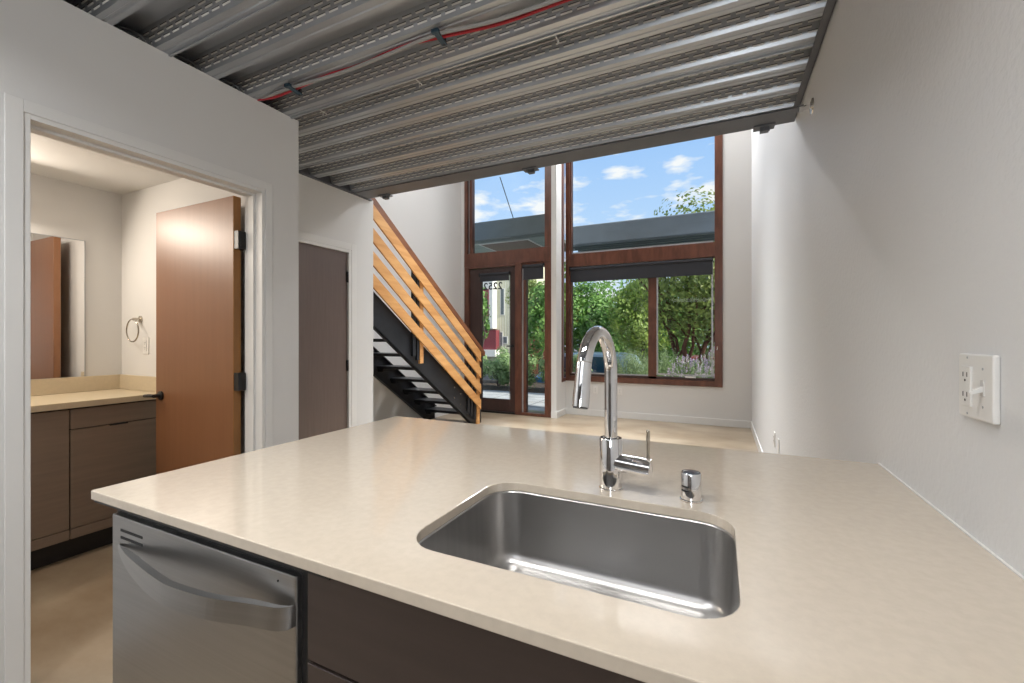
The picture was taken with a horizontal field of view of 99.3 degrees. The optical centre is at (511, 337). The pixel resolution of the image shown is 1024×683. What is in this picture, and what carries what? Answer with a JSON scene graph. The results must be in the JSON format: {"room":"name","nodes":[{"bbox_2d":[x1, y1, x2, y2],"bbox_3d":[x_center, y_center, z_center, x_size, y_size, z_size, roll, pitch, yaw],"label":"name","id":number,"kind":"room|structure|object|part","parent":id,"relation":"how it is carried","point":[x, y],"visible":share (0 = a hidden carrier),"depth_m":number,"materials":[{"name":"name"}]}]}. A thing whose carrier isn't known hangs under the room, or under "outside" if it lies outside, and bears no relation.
{"room":"studio apartment","nodes":[
{"label":"studio apartment","id":0,"kind":"room"},
{"bbox_2d":[31,173,121,379],"bbox_3d":[-2.716,0.000,1.687,1.645,2.520,2.799,0,0,26],"label":"wall","id":1,"kind":"structure","parent":0,"point":[59,208],"depth_m":2.98,"materials":[{"name":"white paint"}]},
{"bbox_2d":[31,233,84,378],"bbox_3d":[-3.154,-0.196,2.341,0.006,0.911,1.301,0,0,26],"label":"bathroom mirror","id":2,"kind":"object","parent":1,"relation":"attached to","point":[57,263],"visible":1,"depth_m":2.80,"materials":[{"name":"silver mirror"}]},
{"bbox_2d":[31,374,155,395],"bbox_3d":[-3.009,0.312,1.993,0.569,0.100,2.199,0,0,26],"label":"backsplash","id":3,"kind":"structure","parent":1,"relation":"attached to","point":[118,381],"depth_m":2.92,"materials":[{"name":"beige stone"}]},
{"bbox_2d":[31,133,181,194],"bbox_3d":[-2.663,-1.050,1.634,1.505,0.060,2.550,0,0,26],"label":"ceiling","id":4,"kind":"structure","parent":0,"point":[51,158],"depth_m":2.64,"materials":[{"name":"white paint"}]},
{"bbox_2d":[0,0,298,682],"bbox_3d":[-2.245,0.000,0.602,0.140,2.520,4.349,0,0,26],"label":"wall","id":5,"kind":"structure","parent":0,"point":[55,54],"depth_m":1.88,"materials":[{"name":"white paint"}]},
{"bbox_2d":[4,93,272,682],"bbox_3d":[-1.526,0.210,1.936,0.006,2.100,0.989,0,0,26],"label":"trim","id":6,"kind":"structure","parent":5,"relation":"attached to","point":[15,107],"depth_m":1.51,"materials":[{"name":"white paint"}]},
{"bbox_2d":[24,112,264,682],"bbox_3d":[-1.592,0.233,1.970,0.147,2.055,0.903,0,0,26],"label":"trim","id":7,"kind":"structure","parent":5,"relation":"attached to","point":[254,196],"depth_m":1.91,"materials":[{"name":"white paint"}]},
{"bbox_2d":[143,196,245,473],"bbox_3d":[-1.867,0.239,2.529,0.864,2.018,0.092,0,0,25],"label":"door","id":8,"kind":"structure","parent":5,"relation":"in","point":[200,381],"depth_m":2.49,"materials":[{"name":"brown wood"}]},
{"bbox_3d":[-2.200,0.355,2.659,0.149,0.054,0.050,0,0,26],"label":"handle","id":9,"kind":"part","parent":8,"relation":"part of","materials":[{"name":"black plastic"}]},
{"bbox_2d":[122,178,244,453],"bbox_3d":[-2.081,0.000,2.852,1.505,2.520,0.149,0,0,26],"label":"wall","id":10,"kind":"structure","parent":0,"point":[140,208],"depth_m":2.97,"materials":[{"name":"white paint"}]},
{"bbox_2d":[126,316,142,341],"bbox_3d":[-2.578,-0.058,2.981,0.163,0.182,0.047,0,0,26],"label":"towel ring","id":11,"kind":"object","parent":10,"relation":"attached to","point":[139,319],"visible":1,"depth_m":2.98,"materials":[{"name":"silver metal"}]},
{"bbox_2d":[143,337,148,353],"bbox_3d":[-2.496,0.055,2.962,0.072,0.115,0.010,0,0,26],"label":"wall outlet","id":12,"kind":"object","parent":10,"relation":"attached to","point":[145,339],"visible":1,"depth_m":2.95,"materials":[{"name":"white plastic"}]},
{"bbox_2d":[299,174,372,425],"bbox_3d":[-1.618,0.000,3.442,0.120,2.520,1.316,0,0,26],"label":"wall","id":13,"kind":"structure","parent":0,"point":[325,210],"depth_m":3.84,"materials":[{"name":"white paint"}]},
{"bbox_2d":[299,242,348,439],"bbox_3d":[-1.600,0.262,3.402,0.062,1.977,0.791,0,0,26],"label":"door","id":14,"kind":"structure","parent":13,"relation":"in","point":[323,273],"depth_m":3.50,"materials":[{"name":"brown laminate"}]},
{"bbox_2d":[299,231,355,427],"bbox_3d":[-1.602,0.225,3.446,0.106,2.070,0.875,0,0,26],"label":"trim","id":15,"kind":"structure","parent":13,"relation":"attached to","point":[307,238],"depth_m":3.76,"materials":[{"name":"white paint"}]},
{"bbox_2d":[299,168,371,200],"bbox_3d":[-1.568,-1.303,3.405,0.042,0.114,1.270,0,0,26],"label":"trim","id":16,"kind":"structure","parent":13,"relation":"attached to","point":[305,172],"depth_m":3.54,"materials":[{"name":"grey paint"}]},
{"bbox_2d":[31,410,757,682],"bbox_3d":[-0.763,1.320,2.693,4.900,0.120,9.700,0,0,26],"label":"floor","id":17,"kind":"structure","parent":0,"point":[72,597],"depth_m":2.17,"materials":[{"name":"concrete"}]},
{"bbox_2d":[31,399,155,569],"bbox_3d":[-3.011,0.833,1.994,0.556,0.855,2.198,0,0,26],"label":"vanity cabinet","id":18,"kind":"object","parent":17,"relation":"on","point":[75,452],"visible":0.56,"depth_m":2.49,"materials":[{"name":"brown laminate"}]},
{"bbox_3d":[-2.669,0.743,2.090,0.020,0.671,0.795,0,0,26],"label":"door","id":19,"kind":"part","parent":18,"relation":"part of","materials":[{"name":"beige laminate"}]},
{"bbox_3d":[-3.039,1.200,2.007,0.495,0.120,2.198,0,0,26],"label":"kick plate","id":20,"kind":"part","parent":18,"relation":"part of","materials":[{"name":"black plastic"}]},
{"bbox_2d":[31,389,155,412],"bbox_3d":[-3.005,0.381,1.991,0.576,0.035,2.198,0,0,26],"label":"countertop","id":21,"kind":"structure","parent":18,"relation":"on","point":[40,403],"depth_m":2.62,"materials":[{"name":"beige stone"}]},
{"bbox_3d":[-2.396,0.463,2.661,0.020,0.111,0.458,0,0,26],"label":"drawer","id":22,"kind":"part","parent":18,"relation":"part of","materials":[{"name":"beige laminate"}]},
{"bbox_3d":[-2.396,0.801,2.661,0.020,0.554,0.458,0,0,26],"label":"door","id":23,"kind":"part","parent":18,"relation":"part of","materials":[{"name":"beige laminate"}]},
{"bbox_3d":[-2.396,0.523,2.648,0.012,0.011,0.090,0,0,26],"label":"finger pull","id":24,"kind":"part","parent":18,"relation":"part of","materials":[{"name":"black"}]},
{"bbox_2d":[94,500,330,682],"bbox_3d":[-0.502,0.814,1.087,0.748,0.892,0.662,0,0,26],"label":"dishwasher","id":25,"kind":"object","parent":17,"relation":"on","point":[188,608],"depth_m":0.82,"materials":[{"name":"silver metal"}]},
{"bbox_3d":[-0.634,0.462,0.820,0.577,0.037,0.066,0,0,26],"label":"handle","id":26,"kind":"part","parent":25,"relation":"part of","materials":[{"name":"silver metal"}]},
{"bbox_3d":[-0.490,0.372,1.111,0.748,0.010,0.608,0,0,26],"label":"strip","id":27,"kind":"part","parent":25,"relation":"part of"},
{"bbox_2d":[371,198,484,423],"bbox_3d":[-1.550,-0.233,5.081,0.889,2.985,3.530,0,0,26],"label":"staircase","id":28,"kind":"structure","parent":17,"relation":"on","point":[463,396],"depth_m":5.29,"materials":[{"name":"black paint"}]},
{"bbox_3d":[-1.134,-0.330,5.005,0.028,1.085,0.050,0,0,26],"label":"steel post","id":29,"kind":"part","parent":28,"relation":"part of","materials":[{"name":"black metal"}]},
{"bbox_3d":[-1.104,-0.277,5.068,0.028,1.084,0.040,0,0,26],"label":"steel post","id":30,"kind":"part","parent":28,"relation":"part of","materials":[{"name":"black metal"}]},
{"bbox_3d":[-1.075,-0.237,5.128,0.029,1.084,0.065,0,0,26],"label":"wood post","id":31,"kind":"part","parent":28,"relation":"part of","materials":[{"name":"brown wood"}]},
{"bbox_3d":[-1.025,-0.725,5.274,0.080,2.001,2.730,0,0,26],"label":"handrail","id":32,"kind":"part","parent":28,"relation":"part of","materials":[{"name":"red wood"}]},
{"bbox_3d":[-0.614,0.519,6.091,0.028,1.063,0.040,0,0,26],"label":"steel post","id":33,"kind":"part","parent":28,"relation":"part of","materials":[{"name":"black metal"}]},
{"bbox_3d":[-0.578,0.575,6.168,0.028,1.062,0.050,0,0,26],"label":"steel post","id":34,"kind":"part","parent":28,"relation":"part of","materials":[{"name":"black metal"}]},
{"bbox_3d":[-0.539,0.638,6.249,0.028,1.060,0.050,0,0,26],"label":"steel post","id":35,"kind":"part","parent":28,"relation":"part of","materials":[{"name":"black metal"}]},
{"bbox_3d":[-0.498,0.713,6.333,0.029,1.094,0.075,0,0,26],"label":"wood post","id":36,"kind":"part","parent":28,"relation":"part of","materials":[{"name":"brown wood"}]},
{"bbox_2d":[308,573,644,682],"bbox_3d":[0.245,0.820,0.766,1.004,0.880,0.600,0,0,26],"label":"base cabinet","id":37,"kind":"object","parent":17,"relation":"on","point":[356,635],"visible":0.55,"depth_m":0.62,"materials":[{"name":"brown laminate"}]},
{"bbox_3d":[-0.106,0.840,0.613,0.496,0.616,0.020,0,0,26],"label":"door","id":38,"kind":"part","parent":37,"relation":"part of","materials":[{"name":"brown laminate"}]},
{"bbox_2d":[91,416,1023,682],"bbox_3d":[0.025,0.357,1.091,1.684,0.020,1.036,0,0,26],"label":"countertop","id":39,"kind":"structure","parent":37,"relation":"on","point":[845,574],"depth_m":0.72,"materials":[{"name":"beige stone"}]},
{"bbox_2d":[419,490,739,618],"bbox_3d":[0.120,0.455,0.789,0.572,0.175,0.422,0,0,26],"label":"sink","id":40,"kind":"object","parent":39,"relation":"in","point":[682,566],"visible":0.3,"depth_m":0.93,"materials":[{"name":"metal"}]},
{"bbox_2d":[572,325,652,491],"bbox_3d":[0.215,0.161,0.901,0.119,0.372,0.249,0,0,26],"label":"kitchen faucet","id":41,"kind":"object","parent":39,"relation":"on","point":[613,463],"visible":1,"depth_m":0.97,"materials":[{"name":"silver metal"}]},
{"bbox_3d":[0.300,0.240,0.958,0.009,0.073,0.009,0,0,41],"label":"lever handle","id":42,"kind":"part","parent":41,"relation":"part of","materials":[{"name":"silver metal"}]},
{"bbox_2d":[680,469,701,503],"bbox_3d":[0.382,0.317,0.929,0.045,0.060,0.045,0,0,26],"label":"air gap cap","id":43,"kind":"object","parent":39,"relation":"on","point":[690,479],"visible":1,"depth_m":0.91,"materials":[{"name":"silver metal"}]},
{"bbox_2d":[878,463,1023,579],"bbox_3d":[0.784,0.345,0.728,0.004,0.003,1.036,0,0,26],"label":"bead","id":44,"kind":"object","parent":39,"relation":"on","point":[1002,561],"visible":1,"depth_m":0.78,"materials":[{"name":"white paint"}]},
{"bbox_2d":[373,182,460,421],"bbox_3d":[-2.873,-1.390,3.553,0.150,5.300,9.130,0,0,26],"label":"wall","id":45,"kind":"structure","parent":0,"point":[428,220],"depth_m":6.63,"materials":[{"name":"white paint"}]},
{"bbox_2d":[411,407,452,418],"bbox_3d":[-1.613,1.210,5.998,0.012,0.100,3.430,0,0,26],"label":"baseboard","id":46,"kind":"structure","parent":45,"relation":"attached to","point":[436,414],"depth_m":6.89,"materials":[{"name":"white paint"}]},
{"bbox_2d":[63,0,826,191],"bbox_3d":[-1.510,-1.296,1.019,4.396,0.085,5.417,0,0,26],"label":"ceiling","id":47,"kind":"structure","parent":0,"point":[685,64],"depth_m":2.06,"materials":[{"name":"grey metal"}]},
{"bbox_2d":[113,25,151,45],"bbox_3d":[-1.650,-1.285,1.846,0.198,0.060,0.053,0,0,-19],"label":"cable loop","id":48,"kind":"object","parent":47,"relation":"attached to","point":[131,32],"visible":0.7,"depth_m":1.84,"materials":[{"name":"grey"}]},
{"bbox_2d":[174,55,202,71],"bbox_3d":[-1.562,-1.285,2.031,0.198,0.060,0.053,0,0,-19],"label":"cable loop","id":49,"kind":"object","parent":47,"relation":"attached to","point":[182,59],"visible":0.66,"depth_m":2.03,"materials":[{"name":"grey"}]},
{"bbox_2d":[219,78,243,92],"bbox_3d":[-1.476,-1.285,2.211,0.198,0.060,0.053,0,0,-19],"label":"cable loop","id":50,"kind":"object","parent":47,"relation":"attached to","point":[239,88],"visible":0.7,"depth_m":2.21,"materials":[{"name":"grey"}]},
{"bbox_2d":[260,0,561,98],"bbox_3d":[-0.205,-1.252,1.762,2.611,0.047,0.063,0,0,25],"label":"cable","id":51,"kind":"object","parent":47,"relation":"attached to","point":[548,2],"visible":0.98,"depth_m":1.82,"materials":[{"name":"grey plastic"}]},
{"bbox_2d":[257,0,571,100],"bbox_3d":[-0.220,-1.258,1.788,2.662,0.052,0.054,0,0,24],"label":"cable","id":52,"kind":"object","parent":47,"relation":"attached to","point":[533,12],"visible":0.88,"depth_m":1.75,"materials":[{"name":"red plastic"}]},
{"bbox_2d":[284,83,302,95],"bbox_3d":[-1.086,-1.243,2.165,0.032,0.034,0.092,0,0,19],"label":"clamp","id":53,"kind":"object","parent":52,"relation":"attached to","point":[286,85],"visible":0.97,"depth_m":2.16,"materials":[{"name":"grey metal"}]},
{"bbox_2d":[431,27,446,45],"bbox_3d":[-0.297,-1.243,1.787,0.032,0.034,0.092,0,0,19],"label":"clamp","id":54,"kind":"object","parent":52,"relation":"attached to","point":[435,31],"visible":0.98,"depth_m":1.77,"materials":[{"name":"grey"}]},
{"bbox_2d":[303,13,625,116],"bbox_3d":[-0.052,-1.268,1.948,2.544,0.027,0.031,0,0,26],"label":"cable","id":55,"kind":"object","parent":47,"relation":"hanging from","point":[569,33],"visible":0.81,"depth_m":1.99,"materials":[{"name":"grey plastic"}]},
{"bbox_2d":[307,0,684,117],"bbox_3d":[-0.045,-1.274,1.965,2.544,0.027,0.031,0,0,26],"label":"cable","id":56,"kind":"object","parent":47,"relation":"hanging from","point":[677,1],"visible":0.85,"depth_m":1.93,"materials":[{"name":"grey plastic"}]},
{"bbox_2d":[354,107,797,199],"bbox_3d":[0.121,-1.367,3.168,3.295,0.290,0.200,0,0,26],"label":"steel beam","id":57,"kind":"structure","parent":47,"relation":"attached to","point":[764,122],"depth_m":2.93,"materials":[{"name":"grey metal"}]},
{"bbox_2d":[461,182,463,378],"bbox_3d":[-0.093,-1.390,7.261,1.665,5.300,0.160,0,0,26],"label":"wall","id":58,"kind":"structure","parent":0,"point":[462,183],"depth_m":7.54,"materials":[{"name":"white paint"}]},
{"bbox_2d":[464,263,521,414],"bbox_3d":[-0.310,0.025,7.335,1.080,2.470,0.134,0,0,26],"label":"door","id":59,"kind":"structure","parent":58,"relation":"attached to","point":[473,288],"depth_m":7.23,"materials":[{"name":"brown wood"}]},
{"bbox_2d":[479,271,509,281],"bbox_3d":[-0.294,-1.012,7.253,0.570,0.145,0.056,0,0,26],"label":"roller blind","id":60,"kind":"object","parent":59,"relation":"attached to","point":[498,276],"visible":1,"depth_m":7.24,"materials":[{"name":"grey fabric"}]},
{"bbox_2d":[464,166,550,266],"bbox_3d":[-0.078,-2.200,7.218,1.600,1.980,0.124,0,0,26],"label":"window","id":61,"kind":"structure","parent":58,"relation":"attached to","point":[538,254],"depth_m":7.24,"materials":[{"name":"brown wood"}]},
{"bbox_2d":[475,177,577,252],"bbox_3d":[-0.252,-2.303,8.870,2.490,0.867,2.614,0,0,26],"label":"canopy","id":62,"kind":"object","parent":58,"relation":"attached to","point":[524,232],"visible":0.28,"depth_m":8.26,"materials":[{"name":"metal"}]},
{"bbox_3d":[-0.088,-2.473,7.758,0.016,0.528,0.755,0,0,18],"label":"tension rod","id":63,"kind":"part","parent":62,"relation":"part of","materials":[{"name":"black paint"}]},
{"bbox_3d":[0.084,-1.895,9.166,1.060,0.009,1.190,0,0,26],"label":"soffit panel","id":64,"kind":"part","parent":62,"relation":"part of","materials":[{"name":"brown wood"}]},
{"bbox_2d":[521,260,550,417],"bbox_3d":[0.410,0.025,6.987,0.520,2.470,0.120,0,0,26],"label":"window","id":65,"kind":"structure","parent":58,"relation":"attached to","point":[524,412],"depth_m":6.88,"materials":[{"name":"brown wood"}]},
{"bbox_2d":[522,263,544,279],"bbox_3d":[0.343,-1.052,6.962,0.370,0.245,0.056,0,0,26],"label":"roller blind","id":66,"kind":"object","parent":65,"relation":"attached to","point":[532,271],"visible":1,"depth_m":6.96,"materials":[{"name":"grey fabric"}]},
{"bbox_2d":[551,164,565,411],"bbox_3d":[0.787,-1.390,7.073,0.085,5.300,0.620,0,0,26],"label":"wall pier","id":67,"kind":"object","parent":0,"point":[558,388],"visible":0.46,"depth_m":6.81,"materials":[{"name":"white paint"}]},
{"bbox_2d":[551,408,565,418],"bbox_3d":[0.752,1.210,6.987,0.097,0.100,0.460,0,0,26],"label":"baseboard","id":68,"kind":"object","parent":67,"relation":"attached to","point":[562,412],"visible":1,"depth_m":6.83,"materials":[{"name":"white paint"}]},
{"bbox_2d":[566,129,751,420],"bbox_3d":[2.140,-1.390,6.681,2.695,5.300,0.160,0,0,26],"label":"wall","id":69,"kind":"structure","parent":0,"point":[733,401],"depth_m":6.14,"materials":[{"name":"white paint"}]},
{"bbox_2d":[593,386,597,393],"bbox_3d":[1.339,0.840,6.970,0.072,0.115,0.010,0,0,26],"label":"wall outlet","id":70,"kind":"object","parent":69,"relation":"attached to","point":[595,388],"visible":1,"depth_m":6.96,"materials":[{"name":"white plastic"}]},
{"bbox_2d":[617,387,621,394],"bbox_3d":[1.686,0.840,6.803,0.072,0.115,0.010,0,0,26],"label":"wall outlet","id":71,"kind":"object","parent":69,"relation":"attached to","point":[619,390],"visible":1,"depth_m":6.80,"materials":[{"name":"white plastic"}]},
{"bbox_2d":[570,257,712,281],"bbox_3d":[1.922,-1.028,6.694,2.140,0.247,0.056,0,0,26],"label":"roller blind","id":72,"kind":"object","parent":69,"relation":"attached to","point":[699,266],"visible":1,"depth_m":6.64,"materials":[{"name":"grey fabric"}]},
{"bbox_2d":[562,135,722,387],"bbox_3d":[1.891,-1.285,6.647,2.395,4.010,0.315,0,0,26],"label":"window","id":73,"kind":"structure","parent":69,"relation":"attached to","point":[710,249],"depth_m":6.60,"materials":[{"name":"brown wood"}]},
{"bbox_3d":[1.943,-0.275,6.719,2.117,1.730,0.030,0,0,26],"label":"screen frame","id":74,"kind":"part","parent":73,"relation":"part of","materials":[{"name":"grey metal"}]},
{"bbox_3d":[1.949,0.608,6.744,2.165,0.035,0.090,0,0,26],"label":"sill","id":75,"kind":"part","parent":73,"relation":"part of","materials":[{"name":"brown wood"}]},
{"bbox_2d":[566,408,750,427],"bbox_3d":[2.098,1.210,6.606,2.683,0.100,0.012,0,0,26],"label":"baseboard","id":76,"kind":"structure","parent":69,"relation":"attached to","point":[627,415],"depth_m":6.49,"materials":[{"name":"white paint"}]},
{"bbox_2d":[752,0,1023,575],"bbox_3d":[1.384,-1.390,1.804,0.150,5.300,9.650,0,0,26],"label":"wall","id":77,"kind":"structure","parent":0,"point":[888,217],"depth_m":1.04,"materials":[{"name":"white off-white painted drywall"}]},
{"bbox_2d":[751,421,762,451],"bbox_3d":[2.168,1.210,3.630,0.012,0.100,5.320,0,0,26],"label":"baseboard","id":78,"kind":"structure","parent":77,"relation":"attached to","point":[757,442],"depth_m":5.08,"materials":[{"name":"white paint"}]},
{"bbox_2d":[777,438,778,453],"bbox_3d":[1.980,0.810,3.232,0.006,0.115,0.072,0,0,26],"label":"wall outlet","id":79,"kind":"object","parent":77,"relation":"attached to","point":[777,438],"visible":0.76,"depth_m":3.24,"materials":[{"name":"white plastic"}]},
{"bbox_2d":[798,98,813,113],"bbox_3d":[1.397,-1.095,2.070,0.055,0.072,0.072,0,0,26],"label":"pipe fitting","id":80,"kind":"object","parent":77,"relation":"attached to","point":[802,107],"visible":1,"depth_m":2.06,"materials":[{"name":"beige metal"}]},
{"bbox_2d":[793,0,836,107],"bbox_3d":[0.382,-1.295,-0.072,0.030,0.086,5.400,0,0,26],"label":"trim","id":81,"kind":"structure","parent":77,"relation":"attached to","point":[830,4],"depth_m":1.88,"materials":[{"name":"grey paint"}]},
{"bbox_2d":[959,353,999,424],"bbox_3d":[0.773,0.083,0.732,0.027,0.109,0.109,0,0,26],"label":"switch plate","id":82,"kind":"object","parent":77,"relation":"attached to","point":[979,374],"visible":1,"depth_m":0.71,"materials":[{"name":"white plastic"}]},
{"bbox_2d":[961,366,971,406],"bbox_3d":[0.785,0.084,0.752,0.004,0.068,0.033,0,0,26],"label":"outlet","id":83,"kind":"object","parent":82,"relation":"attached to","point":[966,371],"depth_m":0.75,"materials":[{"name":"white plastic"}]},
{"label":"outside","id":84,"kind":"structure","parent":0,"visible":0},
{"bbox_2d":[573,210,714,251],"bbox_3d":[2.845,-2.060,8.588,3.280,0.400,0.950,0,0,26],"label":"canopy","id":85,"kind":"object","parent":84,"point":[698,226],"visible":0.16,"depth_m":8.30,"materials":[{"name":"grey metal"}]},
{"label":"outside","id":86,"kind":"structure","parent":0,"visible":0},
{"bbox_2d":[483,380,544,392],"bbox_3d":[1.662,1.720,9.847,12.500,0.880,4.000,0,0,26],"label":"bed","id":87,"kind":"object","parent":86,"point":[487,384],"depth_m":11.22,"materials":[{"name":"soil"}]},
{"bbox_2d":[483,355,488,378],"bbox_3d":[-1.060,0.834,11.698,0.759,0.967,0.939,0,0,-43],"label":"shrub","id":88,"kind":"object","parent":87,"relation":"on","point":[485,357],"visible":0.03,"depth_m":11.62,"materials":[{"name":"green plant"}]},
{"bbox_2d":[483,358,508,387],"bbox_3d":[-0.368,0.911,11.256,0.736,0.769,0.763,0,0,-43],"label":"shrub","id":89,"kind":"object","parent":87,"relation":"on","point":[501,372],"visible":0.96,"depth_m":11.11,"materials":[{"name":"green plant"}]},
{"bbox_2d":[488,346,508,380],"bbox_3d":[-0.223,0.766,12.300,1.072,1.058,0.870,0,0,26],"label":"shrub","id":90,"kind":"object","parent":87,"relation":"on","point":[504,354],"visible":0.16,"depth_m":12.35,"materials":[{"name":"green plant"}]},
{"bbox_2d":[528,354,537,388],"bbox_3d":[0.333,0.856,10.929,0.697,0.879,0.586,0,0,9],"label":"shrub","id":91,"kind":"object","parent":87,"relation":"on","point":[531,379],"visible":0.25,"depth_m":10.86,"materials":[{"name":"green plant"}]},
{"bbox_2d":[538,357,544,383],"bbox_3d":[0.951,0.831,10.579,0.634,0.928,0.749,0,0,-4],"label":"shrub","id":92,"kind":"object","parent":87,"relation":"on","point":[542,363],"visible":0.09,"depth_m":10.61,"materials":[{"name":"green plant"}]},
{"bbox_2d":[573,354,592,372],"bbox_3d":[1.684,0.853,10.459,0.614,0.935,0.622,0,0,26],"label":"shrub","id":93,"kind":"object","parent":87,"relation":"on","point":[574,356],"visible":0.07,"depth_m":10.35,"materials":[{"name":"green plant"}]},
{"bbox_2d":[617,346,661,375],"bbox_3d":[2.281,0.719,8.165,1.018,1.144,1.049,0,0,26],"label":"shrub","id":94,"kind":"object","parent":87,"relation":"on","point":[628,363],"visible":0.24,"depth_m":8.08,"materials":[{"name":"green plant"}]},
{"bbox_2d":[641,344,685,376],"bbox_3d":[3.082,0.690,8.829,0.967,1.205,0.992,0,0,1],"label":"shrub","id":95,"kind":"object","parent":87,"relation":"on","point":[663,360],"visible":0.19,"depth_m":8.68,"materials":[{"name":"green plant"}]},
{"bbox_2d":[660,354,714,377],"bbox_3d":[3.166,0.793,7.791,0.991,0.997,1.011,0,0,26],"label":"shrub","id":96,"kind":"object","parent":87,"relation":"on","point":[692,362],"visible":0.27,"depth_m":7.74,"materials":[{"name":"green plant"}]},
{"bbox_2d":[694,347,714,377],"bbox_3d":[3.984,0.680,8.383,0.969,1.224,1.031,0,0,18],"label":"shrub","id":97,"kind":"object","parent":87,"relation":"on","point":[707,362],"visible":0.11,"depth_m":8.35,"materials":[{"name":"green plant"}]},
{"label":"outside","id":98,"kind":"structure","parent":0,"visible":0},
{"bbox_2d":[483,390,544,410],"bbox_3d":[1.058,1.360,8.584,12.500,0.120,2.500,0,0,26],"label":"patio","id":99,"kind":"structure","parent":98,"point":[533,398],"depth_m":9.42,"materials":[{"name":"concrete"}]},
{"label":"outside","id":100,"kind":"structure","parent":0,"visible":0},
{"bbox_2d":[483,349,714,379],"bbox_3d":[12.999,2.235,44.552,75.000,0.150,68.400,0,0,26],"label":"street","id":101,"kind":"structure","parent":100,"point":[487,376],"depth_m":23.78,"materials":[{"name":"grey asphalt"}]},
{"bbox_2d":[483,285,490,343],"bbox_3d":[-1.025,0.164,13.490,0.662,4.009,0.805,0,0,26],"label":"tree","id":102,"kind":"object","parent":101,"relation":"on","point":[486,324],"visible":0.32,"depth_m":13.49,"materials":[{"name":"green plant"}]},
{"bbox_2d":[483,267,544,366],"bbox_3d":[-0.220,-2.515,31.865,6.100,9.350,6.700,0,0,26],"label":"house","id":103,"kind":"structure","parent":101,"relation":"on","point":[498,335],"depth_m":29.02,"materials":[{"name":"beige"}]},
{"bbox_3d":[-2.960,-2.290,29.556,3.150,1.900,0.050,0,0,26],"label":"maroon panel","id":104,"kind":"part","parent":103,"relation":"part of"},
{"bbox_3d":[-0.655,-2.390,29.091,0.230,1.700,0.020,0,0,26],"label":"pane","id":105,"kind":"part","parent":103,"relation":"part of","materials":[{"name":"grey"}]},
{"bbox_2d":[505,279,541,328],"bbox_3d":[0.913,-0.658,24.589,2.135,5.684,2.447,0,0,26],"label":"tree","id":106,"kind":"object","parent":101,"relation":"on","point":[532,281],"visible":0.2,"depth_m":24.45,"materials":[{"name":"green plant"}]},
{"bbox_2d":[528,281,544,373],"bbox_3d":[1.152,0.006,15.338,1.499,4.368,1.514,0,0,-43],"label":"tree","id":107,"kind":"object","parent":101,"relation":"on","point":[537,313],"visible":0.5,"depth_m":15.05,"materials":[{"name":"green plant"}]},
{"bbox_2d":[528,338,544,373],"bbox_3d":[1.118,1.035,24.119,2.200,2.250,0.080,0,0,26],"label":"fence","id":108,"kind":"object","parent":101,"relation":"on","point":[536,370],"visible":0.07,"depth_m":23.99,"materials":[{"name":"brown wood"}]},
{"bbox_2d":[536,280,628,351],"bbox_3d":[3.357,-0.590,20.808,4.702,6.498,3.413,0,0,26],"label":"tree","id":109,"kind":"object","parent":101,"relation":"on","point":[589,310],"visible":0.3,"depth_m":19.95,"materials":[{"name":"green plant"}]},
{"bbox_2d":[531,352,643,382],"bbox_3d":[2.091,1.315,13.411,4.497,1.710,1.784,0,0,26],"label":"car","id":110,"kind":"object","parent":101,"relation":"on","point":[597,361],"visible":0.05,"depth_m":12.41,"materials":[{"name":"blue paint"}]},
{"bbox_2d":[606,278,680,363],"bbox_3d":[5.188,-0.320,17.424,2.660,5.006,2.296,0,0,-30],"label":"tree","id":111,"kind":"object","parent":101,"relation":"on","point":[635,322],"visible":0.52,"depth_m":17.01,"materials":[{"name":"green plant"}]},
{"bbox_2d":[595,279,714,369],"bbox_3d":[8.105,-0.543,24.585,8.428,6.076,3.814,0,0,31],"label":"tree","id":112,"kind":"object","parent":101,"relation":"on","point":[671,354],"visible":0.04,"depth_m":23.43,"materials":[{"name":"green plant"}]},
{"bbox_2d":[634,186,714,373],"bbox_3d":[4.824,-0.886,11.180,3.804,6.144,3.112,0,0,26],"label":"tree","id":113,"kind":"object","parent":101,"relation":"on","point":[698,287],"visible":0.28,"depth_m":10.93,"materials":[{"name":"green plant"}]},
{"bbox_2d":[659,355,714,375],"bbox_3d":[6.190,1.390,14.332,4.297,1.560,1.784,0,0,26],"label":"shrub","id":114,"kind":"object","parent":101,"relation":"on","point":[692,356],"visible":0.02,"depth_m":13.73,"materials":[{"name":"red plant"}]},
{"bbox_2d":[692,300,714,354],"bbox_3d":[10.563,-0.799,18.087,5.504,6.576,3.906,0,0,0],"label":"tree","id":115,"kind":"object","parent":101,"relation":"on","point":[701,342],"visible":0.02,"depth_m":18.75,"materials":[{"name":"green plant"}]}
]}

